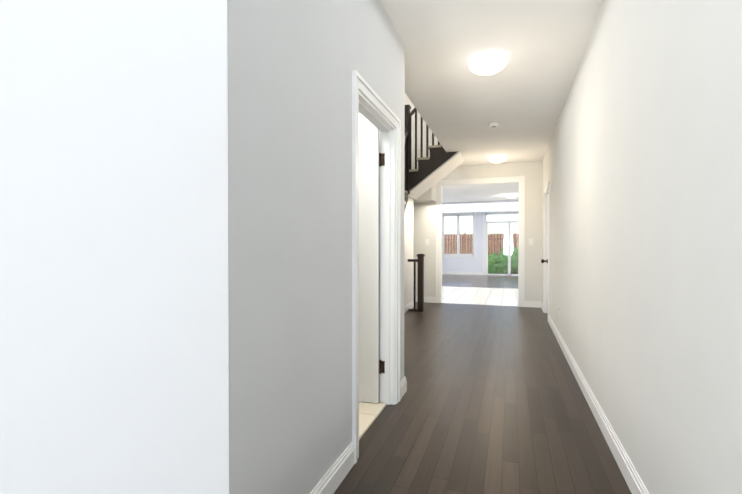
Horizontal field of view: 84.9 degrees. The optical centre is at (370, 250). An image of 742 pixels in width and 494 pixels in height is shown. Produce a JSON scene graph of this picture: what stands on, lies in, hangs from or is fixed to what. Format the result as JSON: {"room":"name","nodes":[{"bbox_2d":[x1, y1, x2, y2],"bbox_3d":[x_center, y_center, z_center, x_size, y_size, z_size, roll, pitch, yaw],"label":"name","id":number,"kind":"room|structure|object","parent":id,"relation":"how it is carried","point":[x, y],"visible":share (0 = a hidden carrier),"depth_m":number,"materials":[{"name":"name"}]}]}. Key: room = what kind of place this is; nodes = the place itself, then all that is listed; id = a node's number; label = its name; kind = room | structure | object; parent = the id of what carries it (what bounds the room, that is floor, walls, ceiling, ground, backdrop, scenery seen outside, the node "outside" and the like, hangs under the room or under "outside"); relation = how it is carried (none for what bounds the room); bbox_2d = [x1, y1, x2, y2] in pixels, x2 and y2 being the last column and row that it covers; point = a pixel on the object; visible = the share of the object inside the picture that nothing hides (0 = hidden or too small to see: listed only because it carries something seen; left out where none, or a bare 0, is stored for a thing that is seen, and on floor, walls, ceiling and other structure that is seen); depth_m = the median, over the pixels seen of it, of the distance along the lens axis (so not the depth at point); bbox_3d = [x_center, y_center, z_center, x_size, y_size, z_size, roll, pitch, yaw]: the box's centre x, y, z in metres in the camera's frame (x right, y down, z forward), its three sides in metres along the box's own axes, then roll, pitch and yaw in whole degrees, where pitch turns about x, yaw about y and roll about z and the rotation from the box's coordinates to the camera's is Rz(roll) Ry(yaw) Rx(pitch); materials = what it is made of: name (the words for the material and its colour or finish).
{"room":"home hallway","nodes":[
{"label":"home hallway","id":0,"kind":"room"},
{"bbox_2d":[0,0,228,493],"bbox_3d":[-1.022,-0.199,-0.660,0.320,2.750,3.400,0,1,19],"label":"wall","id":1,"kind":"structure","parent":0,"point":[113,254],"depth_m":0.64,"materials":[{"name":"white paint"}]},
{"bbox_2d":[227,0,404,493],"bbox_3d":[-0.176,-0.231,2.116,0.110,2.750,2.400,0,1,19],"label":"wall","id":2,"kind":"structure","parent":0,"point":[292,65],"depth_m":1.59,"materials":[{"name":"paint"}]},
{"bbox_2d":[359,129,380,402],"bbox_3d":[-0.295,0.121,3.084,0.758,2.000,0.049,0,1,16],"label":"door","id":3,"kind":"structure","parent":2,"relation":"in","point":[369,166],"depth_m":2.98,"materials":[{"name":"paint"}]},
{"bbox_2d":[352,70,400,463],"bbox_3d":[-0.002,0.088,2.625,0.152,2.100,0.930,0,1,19],"label":"door frame","id":4,"kind":"structure","parent":2,"relation":"attached to","point":[371,106],"depth_m":2.97,"materials":[{"name":"paint"}]},
{"bbox_2d":[381,153,384,372],"bbox_3d":[0.085,0.099,2.992,0.033,1.620,0.003,0,1,19],"label":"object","id":5,"kind":"structure","parent":4,"relation":"attached to","point":[382,164],"depth_m":2.98,"materials":[{"name":"brown metal"}]},
{"bbox_2d":[359,113,379,357],"bbox_3d":[-0.248,-0.245,3.351,0.830,2.750,0.110,0,1,19],"label":"wall","id":6,"kind":"structure","parent":0,"point":[365,124],"depth_m":3.18,"materials":[{"name":"paint"}]},
{"bbox_2d":[359,401,386,439],"bbox_3d":[-0.482,1.135,2.610,0.890,0.006,1.465,0,1,19],"label":"floor","id":7,"kind":"structure","parent":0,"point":[369,412],"depth_m":2.81,"materials":[{"name":"beige tile"}]},
{"bbox_2d":[404,197,413,305],"bbox_3d":[0.325,0.071,6.492,0.110,2.045,2.646,0,1,19],"label":"wall","id":8,"kind":"structure","parent":0,"point":[408,250],"depth_m":7.36,"materials":[{"name":"paint"}]},
{"bbox_2d":[405,93,542,301],"bbox_3d":[1.708,-1.727,8.182,3.450,5.600,0.130,0,1,19],"label":"wall","id":9,"kind":"structure","parent":0,"point":[424,224],"depth_m":7.90,"materials":[{"name":"paint"}]},
{"bbox_2d":[436,176,524,306],"bbox_3d":[2.143,-0.170,8.050,1.690,2.490,0.172,0,1,19],"label":"trim","id":10,"kind":"structure","parent":9,"relation":"attached to","point":[520,180],"depth_m":7.92,"materials":[{"name":"paint"}]},
{"bbox_2d":[442,212,510,271],"bbox_3d":[5.204,-0.390,15.783,5.900,2.750,0.150,0,1,19],"label":"wall","id":11,"kind":"structure","parent":0,"point":[462,264],"depth_m":16.12,"materials":[{"name":"white paint"}]},
{"bbox_2d":[442,213,476,257],"bbox_3d":[3.508,-0.601,16.322,1.440,1.780,0.150,0,1,19],"label":"window","id":12,"kind":"structure","parent":11,"relation":"in","point":[458,254],"depth_m":16.31,"materials":[{"name":"glass"}]},
{"bbox_2d":[483,211,518,275],"bbox_3d":[5.347,-0.269,15.706,1.960,2.510,0.125,0,1,19],"label":"sliding door","id":13,"kind":"structure","parent":11,"relation":"in","point":[485,246],"depth_m":15.86,"materials":[{"name":"paint"}]},
{"bbox_2d":[442,274,517,288],"bbox_3d":[4.406,1.062,13.483,5.900,0.100,5.050,0,1,19],"label":"floor","id":14,"kind":"structure","parent":0,"point":[484,281],"depth_m":13.16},
{"bbox_2d":[442,286,517,305],"bbox_3d":[3.033,1.108,9.498,5.900,0.100,3.380,0,1,19],"label":"floor","id":15,"kind":"structure","parent":0,"point":[485,296],"depth_m":9.29,"materials":[{"name":"white tile"}]},
{"bbox_2d":[442,183,518,212],"bbox_3d":[3.874,-1.635,11.906,5.900,0.370,8.320,0,1,19],"label":"ceiling","id":16,"kind":"structure","parent":0,"point":[476,198],"depth_m":13.66,"materials":[{"name":"paint"}]},
{"bbox_2d":[506,194,516,198],"bbox_3d":[4.385,-1.672,12.670,0.342,0.113,0.344,0,1,19],"label":"ceiling light","id":17,"kind":"object","parent":16,"relation":"attached to","point":[511,196],"visible":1,"depth_m":12.55,"materials":[{"name":"white glass"}]},
{"bbox_2d":[334,302,631,493],"bbox_3d":[-0.085,1.184,3.011,3.450,0.100,10.920,0,1,19],"label":"floor","id":18,"kind":"structure","parent":0,"point":[493,400],"depth_m":2.71,"materials":[{"name":"brown wood"}]},
{"bbox_2d":[408,254,424,311],"bbox_3d":[0.804,0.574,7.245,0.297,1.020,0.126,0,1,19],"label":"guard","id":19,"kind":"object","parent":18,"relation":"on","point":[420,260],"visible":0.88,"depth_m":7.18,"materials":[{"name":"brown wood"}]},
{"bbox_2d":[404,104,464,212],"bbox_3d":[0.447,-0.926,6.624,1.847,4.036,3.635,0,1,19],"label":"stairs","id":20,"kind":"structure","parent":18,"relation":"on","point":[428,169],"depth_m":7.05,"materials":[{"name":"wood"}]},
{"bbox_2d":[380,0,602,165],"bbox_3d":[-0.067,-1.767,3.028,3.450,0.300,11.030,0,1,19],"label":"ceiling","id":21,"kind":"structure","parent":0,"point":[520,97],"depth_m":3.61,"materials":[{"name":"paint"}]},
{"bbox_2d":[469,52,506,75],"bbox_3d":[0.993,-1.565,3.452,0.318,0.113,0.320,0,1,19],"label":"light","id":22,"kind":"object","parent":21,"relation":"attached to","point":[490,63],"visible":1,"depth_m":3.37,"materials":[{"name":"white glass"}]},
{"bbox_2d":[488,122,498,127],"bbox_3d":[1.596,-1.622,5.276,0.136,0.042,0.136,0,1,19],"label":"smoke detector","id":23,"kind":"object","parent":21,"relation":"attached to","point":[493,124],"visible":1,"depth_m":5.23,"materials":[{"name":"white plastic"}]},
{"bbox_2d":[488,155,506,162],"bbox_3d":[2.245,-1.609,7.209,0.318,0.113,0.320,0,1,19],"label":"light","id":24,"kind":"object","parent":21,"relation":"attached to","point":[497,158],"visible":1,"depth_m":7.11,"materials":[{"name":"white glass"}]},
{"bbox_2d":[542,0,741,493],"bbox_3d":[1.512,-0.235,2.502,0.110,2.750,11.030,0,1,19],"label":"wall","id":25,"kind":"structure","parent":0,"point":[642,166],"depth_m":1.62,"materials":[{"name":"paint"}]},
{"bbox_2d":[310,271,648,493],"bbox_3d":[1.027,1.028,7.005,3.730,0.118,19.200,0,1,19],"label":"baseboard","id":26,"kind":"structure","parent":25,"relation":"attached to","point":[332,479],"depth_m":2.25,"materials":[{"name":"paint"}]},
{"bbox_2d":[541,195,547,313],"bbox_3d":[2.878,0.065,6.636,0.137,2.030,0.790,0,1,19],"label":"door","id":27,"kind":"structure","parent":25,"relation":"in","point":[542,260],"depth_m":6.93,"materials":[{"name":"paint"}]},
{"bbox_2d":[543,181,549,314],"bbox_3d":[2.919,0.017,6.622,0.131,2.150,0.970,0,1,19],"label":"door frame","id":28,"kind":"structure","parent":25,"relation":"attached to","point":[547,190],"depth_m":7.00,"materials":[{"name":"paint"}]},
{"label":"outside","id":29,"kind":"structure","parent":0,"visible":0},
{"bbox_3d":[10.161,1.105,29.113,28.000,0.250,28.250,0,1,19],"label":"ground","id":30,"kind":"structure","parent":29,"visible":0},
{"bbox_2d":[444,232,518,254],"bbox_3d":[7.164,0.081,20.386,24.110,2.000,0.120,0,1,19],"label":"fence","id":31,"kind":"object","parent":30,"relation":"on","point":[450,249],"depth_m":21.00,"materials":[{"name":"brown wood"}]},
{"bbox_2d":[488,246,517,273],"bbox_3d":[7.326,0.590,18.166,4.875,1.572,2.746,0,1,19],"label":"shrubs","id":32,"kind":"object","parent":30,"relation":"on","point":[514,252],"depth_m":18.49,"materials":[{"name":"green plant"}]}
]}

